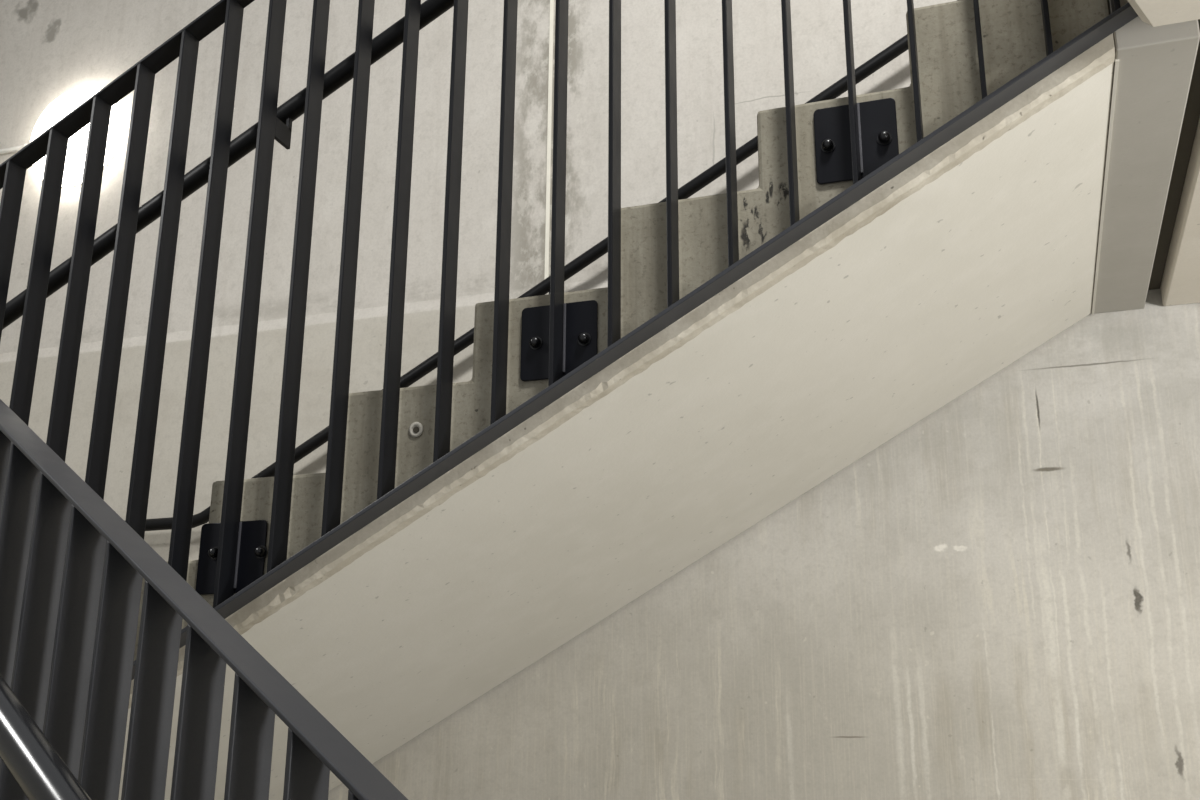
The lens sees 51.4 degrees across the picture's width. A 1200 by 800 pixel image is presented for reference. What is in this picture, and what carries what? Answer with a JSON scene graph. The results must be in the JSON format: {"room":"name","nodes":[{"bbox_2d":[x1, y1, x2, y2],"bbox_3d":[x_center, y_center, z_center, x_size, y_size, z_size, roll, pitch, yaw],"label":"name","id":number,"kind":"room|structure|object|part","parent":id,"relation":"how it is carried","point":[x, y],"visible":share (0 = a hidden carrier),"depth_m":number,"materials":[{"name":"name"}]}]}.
{"room":"stairwell","nodes":[
{"label":"stairwell","id":0,"kind":"room"},
{"bbox_2d":[0,0,1199,799],"bbox_3d":[0.720,-0.041,3.525,7.250,6.400,0.250,-5,-17,18],"label":"wall","id":1,"kind":"structure","parent":0,"point":[999,598],"depth_m":3.39,"materials":[{"name":"grey concrete"}]},
{"bbox_2d":[0,143,28,153],"bbox_3d":[-2.429,-0.930,4.790,0.652,0.022,0.025,-5,-17,18],"label":"cable conduit","id":2,"kind":"object","parent":1,"relation":"attached to","point":[17,148],"visible":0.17,"depth_m":4.71,"materials":[{"name":"white plastic"}]},
{"bbox_2d":[31,88,122,186],"bbox_3d":[-1.943,-0.976,4.589,0.398,0.398,0.089,-5,-17,18],"label":"wall lamp","id":3,"kind":"object","parent":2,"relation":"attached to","point":[66,103],"visible":0.45,"depth_m":4.54,"materials":[{"name":"white plastic"}]},
{"bbox_2d":[544,0,553,278],"bbox_3d":[-0.154,-1.659,4.197,0.013,2.727,0.008,-5,-17,18],"label":"trim","id":4,"kind":"structure","parent":1,"relation":"attached to","point":[551,29],"depth_m":3.95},
{"bbox_2d":[145,0,957,530],"bbox_3d":[-0.359,-0.414,3.838,3.679,1.624,0.089,-5,-17,18],"label":"wall handrail","id":5,"kind":"object","parent":1,"relation":"attached to","point":[900,46],"visible":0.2,"depth_m":3.68,"materials":[{"name":"black metal"}]},
{"bbox_2d":[1160,117,1199,305],"bbox_3d":[2.554,-0.681,2.192,2.812,0.302,1.309,-5,-17,18],"label":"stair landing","id":6,"kind":"structure","parent":1,"relation":"attached to","point":[1180,284],"depth_m":2.84,"materials":[{"name":"concrete"}]},
{"bbox_3d":[-0.324,2.364,0.043,7.450,0.200,5.942,-5,-17,18],"label":"floor","id":7,"kind":"structure","parent":0,"visible":0},
{"bbox_3d":[-0.659,1.448,0.419,2.994,1.766,1.300,-13,-21,37],"label":"flight","id":8,"kind":"object","parent":7,"relation":"on","visible":0},
{"bbox_2d":[0,399,407,799],"bbox_3d":[-0.098,1.102,0.901,2.860,2.978,0.175,-13,-21,37],"label":"stair railing","id":9,"kind":"object","parent":8,"relation":"attached to","point":[73,571],"visible":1,"depth_m":1.64,"materials":[{"name":"black metal"}]},
{"bbox_3d":[-0.102,0.734,0.933,2.777,1.636,0.054,-13,-21,37],"label":"handrail","id":10,"kind":"part","parent":9,"relation":"part of","materials":[{"name":"silver metal"}]},
{"bbox_3d":[3.312,-1.132,-0.225,0.200,6.400,5.942,-5,-17,18],"label":"wall","id":11,"kind":"structure","parent":0,"visible":0},
{"bbox_2d":[1127,0,1199,26],"bbox_3d":[1.962,-1.179,1.234,3.257,0.815,1.080,-5,-17,18],"label":"stair landing","id":12,"kind":"structure","parent":11,"relation":"attached to","point":[1154,13],"depth_m":1.85,"materials":[{"name":"concrete"}]},
{"bbox_3d":[-3.730,-0.485,2.118,0.200,6.400,5.942,-5,-17,18],"label":"wall","id":13,"kind":"structure","parent":0,"visible":0},
{"bbox_3d":[-2.279,1.137,2.554,1.977,0.300,2.824,-5,-17,18],"label":"stair landing","id":14,"kind":"structure","parent":13,"relation":"attached to","visible":0},
{"bbox_2d":[118,0,1114,799],"bbox_3d":[-0.258,0.315,2.899,2.778,1.847,1.302,-5,-17,18],"label":"flight","id":15,"kind":"object","parent":14,"relation":"attached to","point":[982,251],"visible":0.62,"depth_m":2.44,"materials":[{"name":"concrete"}]},
{"bbox_2d":[0,0,1137,679],"bbox_3d":[-0.299,-0.496,2.449,2.840,2.893,0.125,-5,-17,18],"label":"stair railing","id":16,"kind":"object","parent":15,"relation":"attached to","point":[857,142],"visible":0.95,"depth_m":2.39,"materials":[{"name":"black metal"}]},
{"bbox_3d":[-0.326,-1.163,2.616,2.710,1.521,0.051,-5,-17,18],"label":"rail","id":17,"kind":"part","parent":16,"relation":"part of","materials":[{"name":"black metal"}]},
{"bbox_3d":[-0.283,-0.864,2.599,2.840,1.597,0.041,-5,-17,18],"label":"handrail","id":18,"kind":"part","parent":16,"relation":"part of","materials":[{"name":"black metal"}]},
{"bbox_3d":[-0.693,0.296,2.343,0.146,0.136,0.004,-5,-17,18],"label":"mounting plate","id":19,"kind":"part","parent":16,"relation":"part of","materials":[{"name":"black metal"}]},
{"bbox_3d":[-0.074,-0.106,2.240,0.146,0.140,0.004,-5,-17,18],"label":"mounting plate","id":20,"kind":"part","parent":16,"relation":"part of","materials":[{"name":"black metal"}]},
{"bbox_3d":[0.443,-0.448,2.156,0.142,0.144,0.004,-5,-17,18],"label":"mounting plate","id":21,"kind":"part","parent":16,"relation":"part of","materials":[{"name":"black metal"}]},
{"bbox_2d":[1091,0,1199,314],"bbox_3d":[1.144,-0.550,2.660,0.170,0.306,1.309,-5,-17,18],"label":"stair landing","id":22,"kind":"structure","parent":15,"relation":"attached to","point":[1154,114],"depth_m":2.41,"materials":[{"name":"grey concrete"}]}
]}

